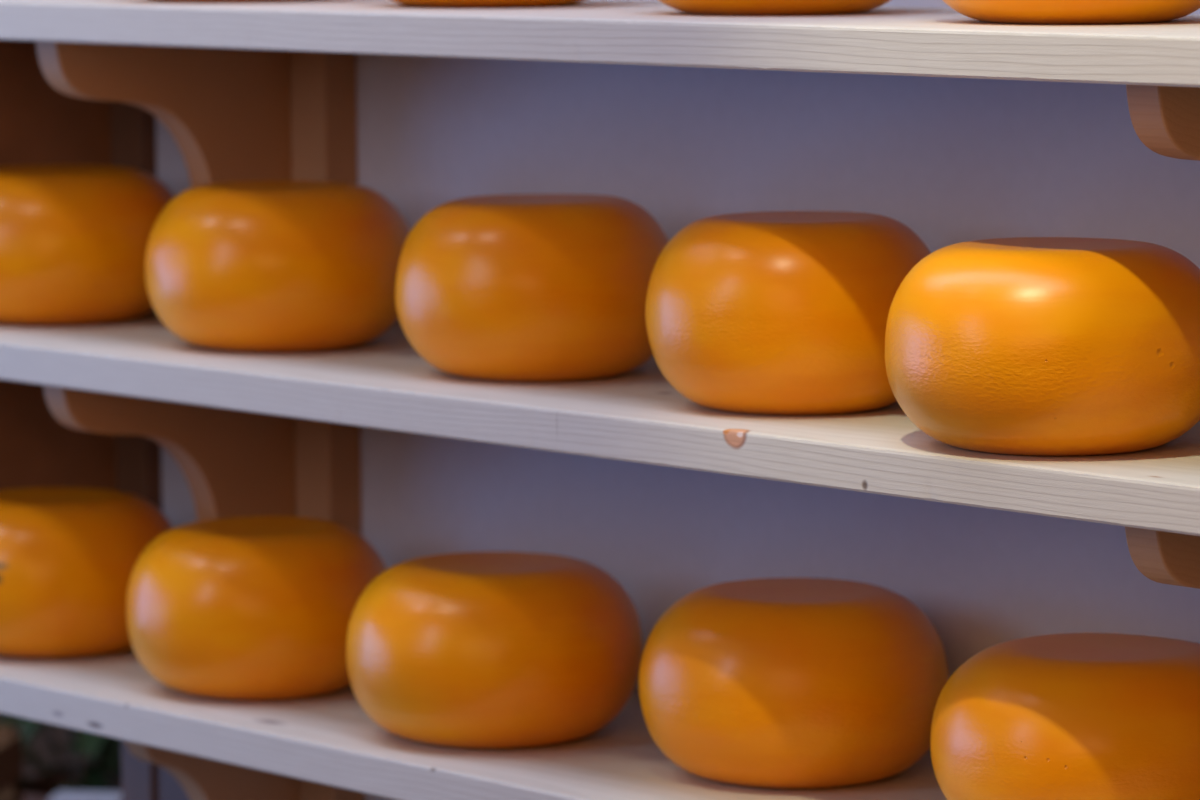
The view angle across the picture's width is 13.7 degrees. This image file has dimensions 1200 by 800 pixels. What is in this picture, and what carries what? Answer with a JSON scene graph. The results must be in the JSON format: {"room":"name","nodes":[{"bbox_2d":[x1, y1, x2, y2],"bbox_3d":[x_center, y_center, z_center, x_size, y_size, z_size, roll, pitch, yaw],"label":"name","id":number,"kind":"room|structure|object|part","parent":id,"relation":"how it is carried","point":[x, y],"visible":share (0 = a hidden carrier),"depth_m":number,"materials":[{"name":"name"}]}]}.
{"room":"food shop","nodes":[
{"label":"food shop","id":0,"kind":"room"},
{"bbox_2d":[0,713,97,776],"bbox_3d":[-0.394,1.087,4.685,8.500,0.060,9.000,-6,8,-41],"label":"floor","id":1,"kind":"structure","parent":0,"point":[60,733],"depth_m":8.83,"materials":[{"name":"concrete"}]},
{"bbox_2d":[0,725,23,799],"bbox_3d":[-0.942,0.647,6.657,0.304,0.400,0.244,0,6,8],"label":"wooden crate","id":2,"kind":"object","parent":1,"relation":"on","point":[11,742],"visible":1,"depth_m":6.69,"materials":[{"name":"brown wood"}]},
{"bbox_3d":[-0.799,0.638,6.737,0.024,0.400,0.024,0,6,8],"label":"corner post","id":3,"kind":"part","parent":2,"relation":"part of","materials":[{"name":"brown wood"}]},
{"bbox_2d":[0,715,121,799],"bbox_3d":[-0.749,0.507,7.451,0.456,0.506,0.523,-3,7,-20],"label":"potted plant","id":4,"kind":"object","parent":1,"relation":"on","point":[104,774],"visible":0.23,"depth_m":7.36,"materials":[{"name":"green plant"}]},
{"bbox_3d":[-0.774,0.667,7.449,0.224,0.190,0.224,-6,8,-41],"label":"pot","id":5,"kind":"part","parent":4,"relation":"part of","materials":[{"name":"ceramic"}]},
{"bbox_3d":[-0.772,0.478,7.425,0.241,0.250,0.238,-6,8,-41],"label":"stem","id":6,"kind":"part","parent":4,"relation":"part of","materials":[{"name":"plant"}]},
{"bbox_2d":[48,790,121,799],"bbox_3d":[-0.658,0.687,6.462,0.093,0.358,0.063,0,6,8],"label":"carton","id":7,"kind":"object","parent":1,"relation":"on","point":[62,794],"visible":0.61,"depth_m":6.44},
{"bbox_2d":[156,0,1199,799],"bbox_3d":[1.295,-0.503,3.659,0.120,3.300,5.490,-6,8,-41],"label":"wall","id":8,"kind":"structure","parent":0,"point":[952,161],"depth_m":4.94,"materials":[{"name":"paint"}]},
{"bbox_2d":[0,40,116,490],"bbox_3d":[-0.689,-0.479,5.601,0.360,1.537,0.024,-6,8,-41],"label":"panel","id":9,"kind":"object","parent":8,"relation":"attached to","point":[40,124],"visible":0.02,"depth_m":5.67,"materials":[{"name":"brown wood"}]},
{"bbox_2d":[110,101,161,799],"bbox_3d":[-0.531,-0.159,5.715,0.022,2.200,0.060,-6,8,-41],"label":"upright post","id":10,"kind":"object","parent":8,"relation":"attached to","point":[133,127],"visible":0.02,"depth_m":5.72,"materials":[{"name":"brown wood"}]},
{"bbox_2d":[156,764,189,799],"bbox_3d":[-0.436,0.415,5.675,0.016,0.260,0.211,-6,8,-41],"label":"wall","id":11,"kind":"structure","parent":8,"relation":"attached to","point":[168,787],"depth_m":5.74,"materials":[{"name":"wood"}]},
{"bbox_2d":[289,51,364,799],"bbox_3d":[-0.329,-0.134,5.466,0.044,2.200,0.158,-6,8,-41],"label":"upright post","id":12,"kind":"object","parent":8,"relation":"attached to","point":[323,103],"visible":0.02,"depth_m":5.41,"materials":[{"name":"brown wood"}]},
{"bbox_2d":[36,41,290,187],"bbox_3d":[-0.463,-0.264,5.337,0.306,0.254,0.038,-6,8,-41],"label":"shelf bracket","id":13,"kind":"object","parent":12,"relation":"attached to","point":[226,111],"visible":0.73,"depth_m":5.35,"materials":[{"name":"brown wood"}]},
{"bbox_2d":[43,385,294,521],"bbox_3d":[-0.461,0.088,5.374,0.306,0.254,0.038,-6,8,-41],"label":"shelf bracket","id":14,"kind":"object","parent":12,"relation":"attached to","point":[233,463],"visible":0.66,"depth_m":5.39,"materials":[{"name":"brown wood"}]},
{"bbox_2d":[124,741,298,799],"bbox_3d":[-0.424,0.436,5.442,0.216,0.254,0.038,-6,8,-41],"label":"shelf bracket","id":15,"kind":"object","parent":12,"relation":"attached to","point":[201,778],"visible":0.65,"depth_m":5.43,"materials":[{"name":"brown wood"}]},
{"bbox_2d":[0,648,946,799],"bbox_3d":[0.459,0.404,4.321,0.419,0.040,3.540,-6,8,-41],"label":"shelf board","id":16,"kind":"object","parent":8,"relation":"attached to","point":[329,739],"visible":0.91,"depth_m":4.87,"materials":[{"name":"white wood"}]},
{"bbox_2d":[0,487,172,657],"bbox_3d":[-0.597,0.186,5.442,0.285,0.167,0.285,-6,8,-41],"label":"cheese wheel","id":17,"kind":"object","parent":16,"relation":"on","point":[69,556],"visible":0.82,"depth_m":5.33,"materials":[{"name":"orange food"}]},
{"bbox_2d":[126,516,386,699],"bbox_3d":[-0.350,0.213,5.161,0.275,0.170,0.276,-6,8,-41],"label":"cheese wheel","id":18,"kind":"object","parent":16,"relation":"on","point":[247,607],"visible":0.92,"depth_m":5.05,"materials":[{"name":"orange food"}]},
{"bbox_2d":[346,552,641,748],"bbox_3d":[-0.103,0.242,4.877,0.290,0.170,0.289,-6,8,-41],"label":"cheese wheel","id":19,"kind":"object","parent":16,"relation":"on","point":[484,650],"visible":1,"depth_m":4.77,"materials":[{"name":"orange food"}]},
{"bbox_2d":[639,578,948,788],"bbox_3d":[0.182,0.262,4.659,0.288,0.174,0.289,-6,8,-41],"label":"cheese wheel","id":20,"kind":"object","parent":16,"relation":"on","point":[783,683],"visible":1,"depth_m":4.55,"materials":[{"name":"orange food"}]},
{"bbox_2d":[930,633,1199,799],"bbox_3d":[0.438,0.297,4.350,0.298,0.167,0.299,-6,8,-41],"label":"cheese wheel","id":21,"kind":"object","parent":16,"relation":"on","point":[1062,716],"visible":1,"depth_m":4.23,"materials":[{"name":"orange food"}]},
{"bbox_2d":[0,310,1199,535],"bbox_3d":[0.457,0.052,4.283,0.419,0.040,3.540,-6,8,-41],"label":"shelf board","id":22,"kind":"object","parent":8,"relation":"attached to","point":[636,415],"visible":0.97,"depth_m":4.54,"materials":[{"name":"white wood"}]},
{"bbox_2d":[0,165,175,324],"bbox_3d":[-0.596,-0.171,5.460,0.292,0.164,0.291,-6,8,-41],"label":"cheese wheel","id":23,"kind":"object","parent":22,"relation":"on","point":[74,239],"visible":0.88,"depth_m":5.34,"materials":[{"name":"orange food"}]},
{"bbox_2d":[145,181,410,351],"bbox_3d":[-0.329,-0.139,5.143,0.278,0.166,0.279,-6,8,-41],"label":"cheese wheel","id":24,"kind":"object","parent":22,"relation":"on","point":[242,266],"visible":0.96,"depth_m":5.04,"materials":[{"name":"orange food"}]},
{"bbox_2d":[395,194,668,381],"bbox_3d":[-0.060,-0.110,4.836,0.272,0.171,0.271,-6,8,-41],"label":"cheese wheel","id":25,"kind":"object","parent":22,"relation":"on","point":[511,287],"visible":0.94,"depth_m":4.73,"materials":[{"name":"orange food"}]},
{"bbox_2d":[645,211,930,414],"bbox_3d":[0.178,-0.081,4.533,0.271,0.174,0.270,-6,8,-41],"label":"cheese wheel","id":26,"kind":"object","parent":22,"relation":"on","point":[768,312],"visible":0.9,"depth_m":4.43,"materials":[{"name":"orange food"}]},
{"bbox_2d":[885,237,1199,455],"bbox_3d":[0.384,-0.047,4.221,0.287,0.171,0.288,-6,8,-41],"label":"cheese wheel","id":27,"kind":"object","parent":22,"relation":"on","point":[1035,346],"visible":1,"depth_m":4.11,"materials":[{"name":"orange food"}]},
{"bbox_2d":[0,0,1199,86],"bbox_3d":[0.454,-0.300,4.245,0.419,0.040,3.540,-6,8,-41],"label":"shelf board","id":28,"kind":"object","parent":8,"relation":"attached to","point":[902,41],"visible":1,"depth_m":4.44,"materials":[{"name":"white wood"}]},
{"bbox_2d":[159,0,300,1],"bbox_3d":[-0.375,-0.494,5.126,0.278,0.169,0.278,-6,8,-41],"label":"cheese wheel","id":29,"kind":"object","parent":28,"relation":"on","point":[159,0],"visible":1,"depth_m":5.06,"materials":[{"name":"orange food"}]},
{"bbox_2d":[391,0,583,7],"bbox_3d":[-0.109,-0.470,4.881,0.279,0.168,0.278,-6,8,-41],"label":"cheese wheel","id":30,"kind":"object","parent":28,"relation":"on","point":[418,3],"visible":1,"depth_m":4.81,"materials":[{"name":"orange food"}]},
{"bbox_2d":[659,0,890,14],"bbox_3d":[0.161,-0.440,4.587,0.278,0.169,0.279,-6,8,-41],"label":"cheese wheel","id":31,"kind":"object","parent":28,"relation":"on","point":[712,7],"visible":1,"depth_m":4.51,"materials":[{"name":"orange food"}]},
{"bbox_2d":[942,0,1199,23],"bbox_3d":[0.408,-0.409,4.287,0.278,0.168,0.278,-6,8,-41],"label":"cheese wheel","id":32,"kind":"object","parent":28,"relation":"on","point":[997,11],"visible":1,"depth_m":4.21,"materials":[{"name":"orange food"}]},
{"bbox_3d":[0.689,-0.014,4.294,0.044,2.200,0.158,-6,8,-41],"label":"upright post","id":33,"kind":"object","parent":8,"relation":"attached to","visible":0},
{"bbox_2d":[1125,526,1199,588],"bbox_3d":[0.558,0.207,4.202,0.306,0.254,0.038,-6,8,-41],"label":"shelf bracket","id":34,"kind":"object","parent":33,"relation":"attached to","point":[1170,558],"visible":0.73,"depth_m":4.10,"materials":[{"name":"brown wood"}]},
{"bbox_2d":[1126,85,1199,160],"bbox_3d":[0.556,-0.144,4.165,0.306,0.254,0.038,-6,8,-41],"label":"shelf bracket","id":35,"kind":"object","parent":33,"relation":"attached to","point":[1166,119],"visible":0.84,"depth_m":4.06,"materials":[{"name":"brown wood"}]}
]}

